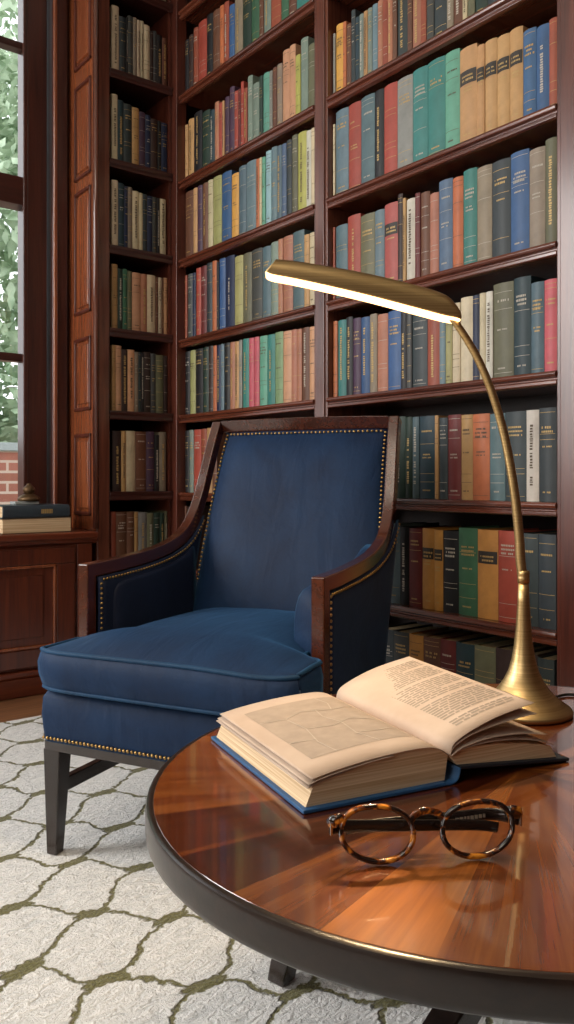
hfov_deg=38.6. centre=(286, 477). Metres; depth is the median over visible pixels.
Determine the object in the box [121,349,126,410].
book
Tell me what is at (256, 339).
book
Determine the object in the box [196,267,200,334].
book
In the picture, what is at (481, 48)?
book
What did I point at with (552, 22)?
book
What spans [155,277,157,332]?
book
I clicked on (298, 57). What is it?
book
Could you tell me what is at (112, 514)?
book
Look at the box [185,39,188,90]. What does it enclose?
book
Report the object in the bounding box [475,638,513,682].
book
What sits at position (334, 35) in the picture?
book
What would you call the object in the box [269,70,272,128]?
book
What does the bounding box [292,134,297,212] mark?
book
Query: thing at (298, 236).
book
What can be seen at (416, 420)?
book
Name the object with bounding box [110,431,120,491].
book
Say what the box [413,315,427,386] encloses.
book
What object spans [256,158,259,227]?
book
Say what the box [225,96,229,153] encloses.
book
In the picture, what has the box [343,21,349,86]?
book
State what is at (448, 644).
book
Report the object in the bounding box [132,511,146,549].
book
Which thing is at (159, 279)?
book
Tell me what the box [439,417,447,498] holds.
book
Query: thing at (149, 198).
book
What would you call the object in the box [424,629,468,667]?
book
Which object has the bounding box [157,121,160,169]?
book
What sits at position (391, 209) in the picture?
book
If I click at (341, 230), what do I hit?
book
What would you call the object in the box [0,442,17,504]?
wall
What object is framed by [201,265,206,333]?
book
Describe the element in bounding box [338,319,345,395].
book
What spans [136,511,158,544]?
book
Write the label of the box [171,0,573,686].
bookcase
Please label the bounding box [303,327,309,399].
book
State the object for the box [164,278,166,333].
book
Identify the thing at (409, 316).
book
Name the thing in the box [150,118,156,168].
book
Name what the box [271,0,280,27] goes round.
book
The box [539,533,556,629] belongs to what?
book
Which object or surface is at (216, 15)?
book
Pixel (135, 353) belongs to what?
book
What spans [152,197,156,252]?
book
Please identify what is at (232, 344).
book
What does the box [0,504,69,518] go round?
book
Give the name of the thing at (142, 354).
book
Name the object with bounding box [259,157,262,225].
book
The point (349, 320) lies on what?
book
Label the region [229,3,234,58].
book
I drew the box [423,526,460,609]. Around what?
book
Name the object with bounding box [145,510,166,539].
book
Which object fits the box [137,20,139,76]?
book
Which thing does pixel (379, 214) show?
book
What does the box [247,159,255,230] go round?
book
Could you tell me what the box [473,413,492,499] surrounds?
book
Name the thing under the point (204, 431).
book
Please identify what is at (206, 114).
book
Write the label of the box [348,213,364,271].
book
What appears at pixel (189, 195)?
book
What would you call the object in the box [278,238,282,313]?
book
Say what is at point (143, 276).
book
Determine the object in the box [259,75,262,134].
book
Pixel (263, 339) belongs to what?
book
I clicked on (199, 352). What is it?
book
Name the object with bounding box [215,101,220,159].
book
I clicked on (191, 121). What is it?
book
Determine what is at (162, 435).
book
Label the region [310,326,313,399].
book
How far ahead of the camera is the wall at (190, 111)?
3.42 m
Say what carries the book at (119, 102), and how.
on the bookcase at (92, 80)
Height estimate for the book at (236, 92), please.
0.237 m
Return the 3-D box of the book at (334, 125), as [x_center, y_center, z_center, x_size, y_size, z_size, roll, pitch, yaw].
[0.222,-1.035,2.737,0.178,0.244,0.009,0,0,-38]
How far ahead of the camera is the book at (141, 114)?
3.37 m
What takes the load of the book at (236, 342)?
on the bookcase at (318, 20)
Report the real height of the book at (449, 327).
0.213 m
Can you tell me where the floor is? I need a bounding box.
[0,694,44,722]
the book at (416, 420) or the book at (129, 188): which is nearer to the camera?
the book at (416, 420)
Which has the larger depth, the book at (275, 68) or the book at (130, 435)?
the book at (130, 435)
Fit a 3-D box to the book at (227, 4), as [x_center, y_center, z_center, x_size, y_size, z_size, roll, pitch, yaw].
[-0.165,-1.726,3.249,0.189,0.254,0.033,0,0,-38]
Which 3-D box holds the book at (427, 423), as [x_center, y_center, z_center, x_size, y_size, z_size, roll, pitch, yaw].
[0.470,-0.059,2.415,0.178,0.238,0.061,0,0,-38]
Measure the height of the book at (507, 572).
0.238 m
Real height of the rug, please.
0.012 m
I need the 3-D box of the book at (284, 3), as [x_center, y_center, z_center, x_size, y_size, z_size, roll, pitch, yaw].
[0.060,-1.721,2.951,0.183,0.244,0.042,0,0,-38]
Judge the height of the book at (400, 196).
0.269 m
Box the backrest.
[193,429,387,610]
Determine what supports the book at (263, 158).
on the bookcase at (318, 20)
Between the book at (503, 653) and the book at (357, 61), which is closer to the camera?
the book at (503, 653)
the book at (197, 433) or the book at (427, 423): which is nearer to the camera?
the book at (427, 423)
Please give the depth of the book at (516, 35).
2.11 m
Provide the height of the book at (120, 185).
0.261 m
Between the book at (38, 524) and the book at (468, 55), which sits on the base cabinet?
the book at (38, 524)
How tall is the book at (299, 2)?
0.248 m
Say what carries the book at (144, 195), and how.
on the bookcase at (92, 80)
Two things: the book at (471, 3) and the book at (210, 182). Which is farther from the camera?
the book at (210, 182)
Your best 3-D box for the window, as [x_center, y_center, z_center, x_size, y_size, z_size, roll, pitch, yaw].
[-1.720,-1.145,2.839,1.966,2.690,0.142,0,0,-38]
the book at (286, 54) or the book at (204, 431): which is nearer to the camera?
the book at (286, 54)
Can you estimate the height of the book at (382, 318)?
0.239 m
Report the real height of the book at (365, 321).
0.241 m
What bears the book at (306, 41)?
on the bookcase at (318, 20)
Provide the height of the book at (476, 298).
0.233 m
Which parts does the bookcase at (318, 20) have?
corner post, shelf, shelf, shelf, shelf, shelf, shelf, stile moulding, shelf, shelf, shelf, shelf, shelf, panel, shelf, shelf, stile moulding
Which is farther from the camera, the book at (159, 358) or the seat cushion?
the book at (159, 358)
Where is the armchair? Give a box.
[37,416,401,854]
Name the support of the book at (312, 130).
on the bookcase at (318, 20)
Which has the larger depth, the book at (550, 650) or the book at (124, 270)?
the book at (124, 270)
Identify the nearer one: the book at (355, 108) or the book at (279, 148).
the book at (355, 108)
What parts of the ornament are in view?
dish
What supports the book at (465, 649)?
on the bookcase at (318, 20)
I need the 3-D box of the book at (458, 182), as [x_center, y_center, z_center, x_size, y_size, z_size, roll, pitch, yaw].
[0.545,-0.706,2.329,0.191,0.256,0.037,0,0,-38]
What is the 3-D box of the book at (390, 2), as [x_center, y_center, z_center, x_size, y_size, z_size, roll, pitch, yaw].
[0.375,-1.356,2.530,0.167,0.227,0.019,0,0,-38]
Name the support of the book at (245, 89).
on the bookcase at (318, 20)
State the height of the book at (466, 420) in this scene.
0.233 m
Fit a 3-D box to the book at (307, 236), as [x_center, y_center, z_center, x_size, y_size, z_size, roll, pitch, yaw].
[0.138,-0.704,2.854,0.187,0.253,0.027,0,0,-38]
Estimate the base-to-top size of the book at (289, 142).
0.272 m
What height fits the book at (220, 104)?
0.231 m
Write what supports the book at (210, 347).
on the bookcase at (318, 20)
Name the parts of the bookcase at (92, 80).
panel, panel moulding, panel moulding, panel moulding, panel moulding, panel moulding, raised panel, raised panel, raised panel, raised panel, raised panel, stile moulding, panel, shelf, shelf, shelf, shelf, shelf, shelf, panel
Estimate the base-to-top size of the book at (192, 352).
0.265 m
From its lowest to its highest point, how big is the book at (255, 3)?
0.246 m
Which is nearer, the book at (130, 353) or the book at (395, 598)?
the book at (395, 598)
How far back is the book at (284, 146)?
2.89 m
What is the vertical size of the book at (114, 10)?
0.264 m
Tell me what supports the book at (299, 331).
on the bookcase at (318, 20)
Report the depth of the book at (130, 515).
3.34 m
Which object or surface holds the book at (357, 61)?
on the bookcase at (318, 20)
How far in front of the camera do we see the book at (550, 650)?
2.12 m
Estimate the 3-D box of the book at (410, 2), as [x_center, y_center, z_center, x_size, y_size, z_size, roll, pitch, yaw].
[0.416,-1.340,2.457,0.143,0.194,0.018,0,0,-38]
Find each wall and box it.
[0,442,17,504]
[47,0,203,511]
[204,423,211,505]
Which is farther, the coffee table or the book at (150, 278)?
the book at (150, 278)
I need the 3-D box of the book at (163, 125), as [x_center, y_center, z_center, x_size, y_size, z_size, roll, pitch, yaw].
[-0.560,-1.383,3.499,0.028,0.210,0.157,0,0,-38]
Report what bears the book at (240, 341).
on the bookcase at (318, 20)
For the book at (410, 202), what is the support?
on the bookcase at (318, 20)
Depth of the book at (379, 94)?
2.51 m
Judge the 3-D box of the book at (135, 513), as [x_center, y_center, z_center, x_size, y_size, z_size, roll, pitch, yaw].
[-0.669,0.258,3.426,0.014,0.237,0.174,0,0,-38]
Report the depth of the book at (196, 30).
3.37 m
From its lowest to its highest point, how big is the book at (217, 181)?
0.280 m
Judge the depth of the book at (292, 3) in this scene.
2.86 m
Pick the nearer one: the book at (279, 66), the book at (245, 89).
the book at (279, 66)
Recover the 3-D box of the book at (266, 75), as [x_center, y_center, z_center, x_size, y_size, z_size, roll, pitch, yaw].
[-0.011,-1.358,3.035,0.173,0.231,0.040,0,0,-38]
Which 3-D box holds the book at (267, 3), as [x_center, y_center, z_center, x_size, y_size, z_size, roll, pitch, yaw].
[-0.003,-1.722,3.034,0.184,0.246,0.041,0,0,-38]
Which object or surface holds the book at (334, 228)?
on the bookcase at (318, 20)
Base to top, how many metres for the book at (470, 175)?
0.265 m
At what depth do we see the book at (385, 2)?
2.49 m
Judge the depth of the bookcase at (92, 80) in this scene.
3.30 m
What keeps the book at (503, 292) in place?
on the bookcase at (318, 20)
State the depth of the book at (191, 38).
3.40 m
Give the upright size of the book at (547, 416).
0.234 m
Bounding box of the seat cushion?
[37,607,322,711]
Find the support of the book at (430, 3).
on the bookcase at (318, 20)
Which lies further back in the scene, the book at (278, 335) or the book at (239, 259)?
the book at (239, 259)
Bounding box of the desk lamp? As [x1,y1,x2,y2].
[265,259,573,724]
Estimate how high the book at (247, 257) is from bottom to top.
0.267 m
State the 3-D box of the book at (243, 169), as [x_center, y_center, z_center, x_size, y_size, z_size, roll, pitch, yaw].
[-0.095,-1.047,3.164,0.197,0.268,0.049,0,0,-38]
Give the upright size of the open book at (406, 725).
0.086 m
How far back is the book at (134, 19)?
3.35 m
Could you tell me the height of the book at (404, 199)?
0.252 m
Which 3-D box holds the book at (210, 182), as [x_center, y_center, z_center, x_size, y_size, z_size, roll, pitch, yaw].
[-0.233,-1.053,3.343,0.196,0.280,0.035,0,0,-38]
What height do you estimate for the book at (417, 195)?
0.253 m
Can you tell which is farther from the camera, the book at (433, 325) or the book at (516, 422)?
the book at (433, 325)
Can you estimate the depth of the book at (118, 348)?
3.31 m
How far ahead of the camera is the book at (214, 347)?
3.25 m
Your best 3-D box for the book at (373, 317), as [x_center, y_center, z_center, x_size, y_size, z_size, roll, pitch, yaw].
[0.336,-0.385,2.593,0.182,0.245,0.032,0,0,-38]
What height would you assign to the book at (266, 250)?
0.264 m
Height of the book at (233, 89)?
0.264 m
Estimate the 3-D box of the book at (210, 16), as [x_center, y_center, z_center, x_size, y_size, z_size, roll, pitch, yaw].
[-0.238,-1.728,3.347,0.194,0.260,0.044,0,0,-38]
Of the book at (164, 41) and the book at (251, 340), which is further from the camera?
the book at (164, 41)
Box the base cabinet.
[0,528,97,700]
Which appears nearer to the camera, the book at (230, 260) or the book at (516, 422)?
the book at (516, 422)
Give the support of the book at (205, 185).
on the bookcase at (318, 20)
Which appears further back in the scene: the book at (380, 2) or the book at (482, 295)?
the book at (380, 2)
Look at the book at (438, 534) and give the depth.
2.32 m
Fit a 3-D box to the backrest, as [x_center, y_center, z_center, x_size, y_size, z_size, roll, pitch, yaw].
[0.022,0.137,2.231,0.532,0.556,0.276,0,0,25]
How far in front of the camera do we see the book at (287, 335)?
2.88 m
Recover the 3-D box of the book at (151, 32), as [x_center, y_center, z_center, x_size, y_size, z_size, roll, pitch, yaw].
[-0.608,-1.746,3.464,0.014,0.216,0.159,0,0,-38]
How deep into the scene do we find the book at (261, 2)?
3.00 m
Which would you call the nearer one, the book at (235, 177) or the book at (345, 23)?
the book at (345, 23)
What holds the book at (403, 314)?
on the bookcase at (318, 20)
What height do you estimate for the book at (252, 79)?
0.259 m
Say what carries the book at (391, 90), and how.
on the bookcase at (318, 20)
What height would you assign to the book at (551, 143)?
0.265 m
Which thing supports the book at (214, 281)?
on the bookcase at (318, 20)
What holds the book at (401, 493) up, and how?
on the bookcase at (318, 20)
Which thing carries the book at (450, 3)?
on the bookcase at (318, 20)
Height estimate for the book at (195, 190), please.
0.280 m
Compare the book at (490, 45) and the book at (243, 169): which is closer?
the book at (490, 45)
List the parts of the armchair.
leg, seat, panel, arm panel, arm frame, crest rail, arm frame, panel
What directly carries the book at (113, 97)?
on the bookcase at (92, 80)
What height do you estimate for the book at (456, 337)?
0.223 m
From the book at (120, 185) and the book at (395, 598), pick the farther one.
the book at (120, 185)
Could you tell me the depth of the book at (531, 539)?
2.08 m
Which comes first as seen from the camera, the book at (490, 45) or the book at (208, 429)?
the book at (490, 45)
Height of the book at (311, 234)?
0.252 m
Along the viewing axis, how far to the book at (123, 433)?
3.32 m
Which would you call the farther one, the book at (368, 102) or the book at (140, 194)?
the book at (140, 194)
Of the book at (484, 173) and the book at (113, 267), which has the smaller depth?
the book at (484, 173)
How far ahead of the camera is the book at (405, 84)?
2.43 m
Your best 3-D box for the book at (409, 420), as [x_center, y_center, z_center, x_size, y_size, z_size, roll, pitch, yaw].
[0.426,-0.060,2.472,0.177,0.239,0.028,0,0,-38]
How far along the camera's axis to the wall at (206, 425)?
3.81 m
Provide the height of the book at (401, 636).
0.234 m
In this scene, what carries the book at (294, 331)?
on the bookcase at (318, 20)
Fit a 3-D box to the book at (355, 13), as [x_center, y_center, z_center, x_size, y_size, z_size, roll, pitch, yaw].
[0.280,-1.366,2.664,0.181,0.247,0.018,0,0,-38]
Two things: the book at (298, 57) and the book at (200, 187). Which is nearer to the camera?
the book at (298, 57)
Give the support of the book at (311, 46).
on the bookcase at (318, 20)
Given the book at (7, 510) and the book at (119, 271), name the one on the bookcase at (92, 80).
the book at (119, 271)
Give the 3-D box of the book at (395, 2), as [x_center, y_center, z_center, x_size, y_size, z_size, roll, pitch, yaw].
[0.386,-1.354,2.513,0.164,0.223,0.018,0,0,-38]
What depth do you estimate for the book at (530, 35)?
2.08 m
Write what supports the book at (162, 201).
on the bookcase at (92, 80)
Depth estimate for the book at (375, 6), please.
2.53 m
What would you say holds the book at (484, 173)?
on the bookcase at (318, 20)
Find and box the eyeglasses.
[326,798,522,864]
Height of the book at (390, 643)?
0.233 m
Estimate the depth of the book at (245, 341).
3.08 m
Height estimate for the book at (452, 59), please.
0.278 m
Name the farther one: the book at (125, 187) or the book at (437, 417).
the book at (125, 187)
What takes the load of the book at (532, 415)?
on the bookcase at (318, 20)
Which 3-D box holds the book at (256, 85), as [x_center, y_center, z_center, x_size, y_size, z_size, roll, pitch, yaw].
[-0.054,-1.352,3.084,0.164,0.219,0.041,0,0,-38]
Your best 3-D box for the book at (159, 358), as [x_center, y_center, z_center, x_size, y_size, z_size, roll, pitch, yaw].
[-0.585,-0.392,3.496,0.037,0.243,0.182,0,0,-38]
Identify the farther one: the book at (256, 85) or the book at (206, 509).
the book at (206, 509)
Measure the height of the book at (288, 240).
0.273 m
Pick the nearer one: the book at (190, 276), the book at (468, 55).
the book at (468, 55)
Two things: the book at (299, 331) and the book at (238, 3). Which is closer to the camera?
the book at (299, 331)
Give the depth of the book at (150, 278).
3.40 m
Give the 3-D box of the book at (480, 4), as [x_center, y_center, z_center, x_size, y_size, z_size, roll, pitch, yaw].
[0.573,-1.328,2.248,0.137,0.170,0.041,0,0,-38]
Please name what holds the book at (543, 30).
on the bookcase at (318, 20)
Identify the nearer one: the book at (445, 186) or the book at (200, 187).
the book at (445, 186)
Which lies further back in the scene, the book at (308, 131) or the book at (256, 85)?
the book at (256, 85)
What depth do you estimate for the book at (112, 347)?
3.30 m
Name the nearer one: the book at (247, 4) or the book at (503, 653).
the book at (503, 653)
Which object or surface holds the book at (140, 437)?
on the bookcase at (92, 80)
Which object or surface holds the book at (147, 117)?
on the bookcase at (92, 80)
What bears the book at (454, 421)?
on the bookcase at (318, 20)
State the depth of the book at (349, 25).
2.62 m
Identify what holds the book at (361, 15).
on the bookcase at (318, 20)
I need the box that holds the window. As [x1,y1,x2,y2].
[0,0,66,503]
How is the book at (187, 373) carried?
on the bookcase at (318, 20)
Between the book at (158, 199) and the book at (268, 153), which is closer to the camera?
the book at (268, 153)
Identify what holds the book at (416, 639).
on the bookcase at (318, 20)
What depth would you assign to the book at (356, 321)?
2.59 m
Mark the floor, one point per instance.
(30, 706)
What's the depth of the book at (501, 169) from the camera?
2.15 m
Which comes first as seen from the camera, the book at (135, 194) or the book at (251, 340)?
the book at (251, 340)
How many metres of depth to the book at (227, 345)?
3.18 m
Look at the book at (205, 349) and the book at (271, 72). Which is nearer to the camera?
the book at (271, 72)
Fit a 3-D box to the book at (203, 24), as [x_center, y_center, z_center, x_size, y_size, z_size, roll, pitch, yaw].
[-0.272,-1.728,3.390,0.192,0.258,0.062,0,0,-38]
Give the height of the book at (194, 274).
0.268 m
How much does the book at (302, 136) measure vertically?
0.276 m
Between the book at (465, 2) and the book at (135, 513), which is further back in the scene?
the book at (135, 513)
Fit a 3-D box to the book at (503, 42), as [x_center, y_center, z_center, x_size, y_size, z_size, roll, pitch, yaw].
[0.636,-1.037,2.205,0.186,0.248,0.040,0,0,-38]
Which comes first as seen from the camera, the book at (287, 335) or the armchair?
the armchair
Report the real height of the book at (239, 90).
0.237 m
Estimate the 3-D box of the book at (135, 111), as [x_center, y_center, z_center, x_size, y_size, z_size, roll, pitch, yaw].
[-0.672,-1.397,3.427,0.031,0.239,0.178,0,0,-38]
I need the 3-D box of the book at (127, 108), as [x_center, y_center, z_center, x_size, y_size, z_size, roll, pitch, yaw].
[-0.701,-1.399,3.407,0.037,0.244,0.182,0,0,-38]
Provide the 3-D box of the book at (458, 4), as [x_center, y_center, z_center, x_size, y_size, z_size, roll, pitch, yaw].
[0.525,-1.330,2.310,0.136,0.174,0.032,0,0,-38]
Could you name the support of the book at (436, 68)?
on the bookcase at (318, 20)
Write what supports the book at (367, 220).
on the bookcase at (318, 20)
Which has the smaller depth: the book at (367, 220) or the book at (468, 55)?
the book at (468, 55)
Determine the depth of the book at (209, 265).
3.28 m
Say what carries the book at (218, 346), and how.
on the bookcase at (318, 20)
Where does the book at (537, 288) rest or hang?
on the bookcase at (318, 20)
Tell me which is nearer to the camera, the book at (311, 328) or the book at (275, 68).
the book at (311, 328)
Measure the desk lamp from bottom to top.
0.712 m
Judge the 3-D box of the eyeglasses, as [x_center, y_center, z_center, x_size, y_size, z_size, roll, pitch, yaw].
[0.135,0.341,0.802,0.196,0.054,0.042,0,0,-7]
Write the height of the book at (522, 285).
0.253 m
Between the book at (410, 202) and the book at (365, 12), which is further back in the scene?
the book at (365, 12)
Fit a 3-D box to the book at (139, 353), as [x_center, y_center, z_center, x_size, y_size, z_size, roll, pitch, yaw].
[-0.659,-0.394,3.438,0.010,0.247,0.180,0,0,-38]
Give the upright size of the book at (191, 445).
0.258 m
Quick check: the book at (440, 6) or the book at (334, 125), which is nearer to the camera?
the book at (440, 6)
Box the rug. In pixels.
[0,715,547,1023]
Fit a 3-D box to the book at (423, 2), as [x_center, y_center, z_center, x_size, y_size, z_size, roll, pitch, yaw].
[0.447,-1.335,2.413,0.138,0.186,0.021,0,0,-38]
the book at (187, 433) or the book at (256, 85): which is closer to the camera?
the book at (256, 85)
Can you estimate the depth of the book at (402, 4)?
2.44 m
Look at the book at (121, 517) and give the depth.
3.32 m
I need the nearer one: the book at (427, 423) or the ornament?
the book at (427, 423)
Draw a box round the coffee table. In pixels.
[145,683,573,1023]
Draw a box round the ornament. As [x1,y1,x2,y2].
[10,483,40,504]
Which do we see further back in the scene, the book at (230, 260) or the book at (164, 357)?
the book at (164, 357)
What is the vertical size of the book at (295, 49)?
0.268 m
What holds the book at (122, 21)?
on the bookcase at (92, 80)
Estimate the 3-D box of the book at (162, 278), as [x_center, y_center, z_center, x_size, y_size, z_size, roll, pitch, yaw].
[-0.572,-0.719,3.500,0.008,0.237,0.172,0,0,-38]
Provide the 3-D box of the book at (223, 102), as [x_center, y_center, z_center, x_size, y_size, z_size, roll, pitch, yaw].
[-0.184,-1.358,3.258,0.170,0.232,0.015,0,0,-38]
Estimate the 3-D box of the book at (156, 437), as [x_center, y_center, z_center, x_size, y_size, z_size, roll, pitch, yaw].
[-0.593,-0.062,3.484,0.020,0.234,0.172,0,0,-38]
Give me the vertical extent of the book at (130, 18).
0.245 m
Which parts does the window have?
meeting rail, casing moulding, casing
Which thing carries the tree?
on the ground
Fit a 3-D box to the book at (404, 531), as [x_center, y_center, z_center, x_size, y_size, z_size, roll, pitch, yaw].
[0.413,0.261,2.485,0.172,0.231,0.034,0,0,-38]
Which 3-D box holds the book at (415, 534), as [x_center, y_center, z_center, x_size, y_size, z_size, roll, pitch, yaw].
[0.440,0.262,2.450,0.172,0.229,0.052,0,0,-38]
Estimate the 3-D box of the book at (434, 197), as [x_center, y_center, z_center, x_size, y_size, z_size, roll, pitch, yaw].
[0.486,-0.695,2.393,0.175,0.235,0.033,0,0,-38]
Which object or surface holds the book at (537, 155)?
on the bookcase at (318, 20)
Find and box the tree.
[0,0,17,442]
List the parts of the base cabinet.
moulding, raised panel, door moulding, door, door frame, seat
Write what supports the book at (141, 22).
on the bookcase at (92, 80)
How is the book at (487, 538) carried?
on the bookcase at (318, 20)
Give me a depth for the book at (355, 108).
2.60 m
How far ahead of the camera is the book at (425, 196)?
2.36 m
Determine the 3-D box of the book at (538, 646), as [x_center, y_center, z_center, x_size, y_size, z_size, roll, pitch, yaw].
[0.664,0.569,2.169,0.184,0.247,0.039,0,0,-38]
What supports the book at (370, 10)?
on the bookcase at (318, 20)
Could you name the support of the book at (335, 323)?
on the bookcase at (318, 20)
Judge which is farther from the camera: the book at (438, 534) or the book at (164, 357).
the book at (164, 357)
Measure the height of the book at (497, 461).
0.230 m
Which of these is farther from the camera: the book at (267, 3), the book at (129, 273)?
the book at (129, 273)
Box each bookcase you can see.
[69,0,172,560]
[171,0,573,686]
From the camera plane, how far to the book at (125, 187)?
3.33 m
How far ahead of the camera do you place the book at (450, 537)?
2.29 m
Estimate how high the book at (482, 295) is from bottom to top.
0.234 m
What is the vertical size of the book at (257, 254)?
0.268 m
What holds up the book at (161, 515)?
on the bookcase at (92, 80)
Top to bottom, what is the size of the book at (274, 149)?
0.276 m
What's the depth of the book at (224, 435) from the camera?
3.26 m
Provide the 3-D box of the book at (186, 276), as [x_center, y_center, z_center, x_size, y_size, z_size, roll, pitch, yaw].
[-0.349,-0.713,3.491,0.194,0.270,0.018,0,0,-38]
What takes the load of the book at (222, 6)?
on the bookcase at (318, 20)
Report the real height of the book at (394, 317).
0.241 m
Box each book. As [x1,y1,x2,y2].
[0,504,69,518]
[0,516,71,534]
[110,5,118,69]
[110,94,116,158]
[110,180,117,244]
[110,264,116,327]
[110,345,115,410]
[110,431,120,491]
[110,511,115,556]
[113,511,126,555]
[116,345,120,410]
[117,100,122,160]
[117,269,122,328]
[118,183,123,246]
[119,16,125,71]
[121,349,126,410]
[121,431,125,490]
[122,511,133,552]
[123,103,131,162]
[123,269,126,328]
[124,186,127,246]
[126,17,127,72]
[126,431,134,490]
[127,16,132,73]
[127,271,131,329]
[127,349,133,411]
[128,187,131,247]
[129,511,137,551]
[132,107,138,164]
[132,191,138,248]
[132,272,140,330]
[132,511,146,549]
[133,17,136,75]
[134,352,137,411]
[135,431,145,490]
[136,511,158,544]
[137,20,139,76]
[138,352,140,411]
[139,112,144,165]
[139,193,142,249]
[140,21,143,77]
[141,274,146,331]
[141,352,143,411]
[142,352,150,411]
[143,194,146,250]
[144,24,149,79]
[145,115,149,167]
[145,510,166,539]
[146,432,153,490]
[147,196,151,251]
[147,275,154,332]
[147,512,152,546]
[150,31,152,80]
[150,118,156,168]
[151,353,155,412]
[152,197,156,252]
[153,31,156,81]
[154,432,165,490]
[154,435,158,490]
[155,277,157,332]
[156,355,162,412]
[157,35,161,83]
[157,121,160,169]
[157,198,159,252]
[158,277,161,333]
[159,513,163,542]
[160,199,165,254]
[161,123,166,171]
[162,38,166,85]
[162,278,163,333]
[163,356,166,412]
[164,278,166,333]
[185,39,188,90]
[185,124,188,176]
[185,275,187,337]
[185,351,189,413]
[185,431,189,491]
[186,190,192,256]
[187,506,209,568]
[188,273,192,336]
[189,34,193,87]
[189,118,193,174]
[189,430,193,491]
[190,350,195,413]
[193,187,197,253]
[193,273,195,335]
[194,27,198,83]
[194,110,204,171]
[194,429,201,491]
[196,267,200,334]
[196,348,202,412]
[198,185,202,251]
[199,18,206,80]
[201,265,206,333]
[202,429,206,459]
[203,109,211,166]
[203,182,207,249]
[203,347,208,411]
[207,13,212,74]
[207,262,212,331]
[207,428,211,492]
[208,179,212,246]
[209,346,212,411]
[210,109,214,162]
[211,656,568,813]
[212,260,219,330]
[212,433,225,492]
[213,8,219,69]
[213,175,221,244]
[213,345,216,410]
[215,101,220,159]
[216,262,219,329]
[217,345,220,410]
[219,102,221,157]
[220,5,223,64]
[220,258,225,328]
[221,344,224,409]
[222,101,224,155]
[222,170,237,241]
[224,1,233,61]
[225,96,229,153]
[225,343,229,409]
[226,255,238,326]
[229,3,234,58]
[230,86,239,151]
[230,342,234,408]
[232,172,238,237]
[234,90,237,148]
[235,0,242,53]
[235,255,242,324]
[235,341,238,408]
[238,88,240,146]
[239,164,246,234]
[239,340,242,407]
[241,81,247,144]
[243,0,251,48]
[243,252,251,322]
[243,338,248,407]
[244,87,247,143]
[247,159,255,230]
[248,75,258,140]
[249,338,253,406]
[252,0,258,41]
[252,247,262,320]
[253,82,258,138]
[254,337,259,405]
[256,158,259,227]
[259,0,263,36]
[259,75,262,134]
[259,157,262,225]
[260,335,267,405]
[262,156,265,224]
[263,71,269,132]
[263,245,270,317]
[264,0,270,32]
[266,150,271,222]
[268,334,274,404]
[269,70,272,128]
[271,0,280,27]
[271,241,277,315]
[272,146,276,220]
[273,67,276,126]
[275,331,284,403]
[277,63,282,124]
[277,145,281,218]
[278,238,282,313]
[281,0,288,20]
[282,143,286,216]
[283,48,289,121]
[283,235,292,311]
[283,330,291,402]
[287,139,291,214]
[289,0,296,14]
[290,44,300,117]
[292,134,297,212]
[292,329,296,401]
[293,229,313,309]
[296,54,300,113]
[297,0,308,8]
[297,329,302,400]
[298,130,307,209]
[301,36,313,110]
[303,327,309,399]
[304,234,309,306]
[307,130,310,205]
[309,43,313,106]
[310,232,313,304]
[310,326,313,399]
[311,128,313,204]
[333,33,335,92]
[333,124,335,194]
[333,227,335,298]
[333,321,337,396]
[336,23,342,90]
[336,107,348,193]
[336,223,347,297]
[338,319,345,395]
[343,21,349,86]
[346,316,358,394]
[347,23,350,84]
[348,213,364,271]
[349,100,360,188]
[351,9,362,82]
[353,317,361,393]
[355,16,359,79]
[360,13,363,77]
[361,93,374,183]
[361,212,374,274]
[361,316,369,393]
[364,10,367,75]
[368,7,372,72]
[370,313,379,391]
[373,3,377,69]
[375,88,383,177]
[375,209,384,276]
[378,0,382,67]
[378,313,387,390]
[383,0,387,64]
[384,81,397,173]
[385,201,397,279]
[385,621,429,663]
[388,0,392,61]
[388,310,400,389]
[391,522,438,603]
[393,0,397,58]
[394,624,443,660]
[397,416,408,497]
[398,0,407,55]
[398,74,412,167]
[398,193,414,280]
[400,525,446,604]
[401,311,406,388]
[403,198,408,280]
[406,417,412,497]
[407,198,414,279]
[407,313,412,387]
[408,0,412,50]
[409,526,446,607]
[409,627,453,661]
[413,0,420,47]
[413,65,427,161]
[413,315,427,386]
[413,417,419,497]
[415,192,421,277]
[420,415,435,498]
[421,0,426,42]
[421,191,434,275]
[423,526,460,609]
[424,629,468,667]
[427,0,433,39]
[428,55,445,155]
[428,319,439,384]
[430,192,438,273]
[434,0,446,35]
[434,528,458,610]
[435,415,447,498]
[439,178,453,270]
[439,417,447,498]
[440,322,445,383]
[441,632,488,672]
[443,530,458,613]
[445,48,462,148]
[446,323,452,382]
[447,0,453,27]
[448,414,463,498]
[453,176,463,267]
[453,302,460,382]
[454,0,462,24]
[456,635,503,679]
[459,525,513,616]
[460,43,480,142]
[461,296,472,381]
[461,414,472,499]
[463,0,467,18]
[464,167,478,264]
[468,0,475,16]
[473,294,479,379]
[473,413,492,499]
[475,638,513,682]
[476,0,487,11]
[477,44,484,134]
[477,164,491,260]
[478,527,513,619]
[480,293,485,378]
[485,37,497,131]
[486,291,493,377]
[490,413,505,500]
[492,157,510,256]
[494,281,513,377]
[496,643,538,682]
[497,33,509,126]
[498,528,556,623]
[506,411,526,500]
[510,26,528,121]
[511,148,532,251]
[512,644,552,651]
[514,275,547,374]
[523,27,537,115]
[524,530,556,626]
[527,410,538,501]
[530,146,545,246]
[531,281,544,372]
[534,646,556,665]
[537,23,548,109]
[538,653,556,685]
[539,407,556,501]
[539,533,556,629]
[545,278,556,370]
[546,136,556,242]
[549,17,556,104]
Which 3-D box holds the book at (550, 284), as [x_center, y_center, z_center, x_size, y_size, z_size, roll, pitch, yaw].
[0.720,-0.378,2.087,0.173,0.231,0.039,0,0,-38]
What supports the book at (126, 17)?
on the bookcase at (92, 80)

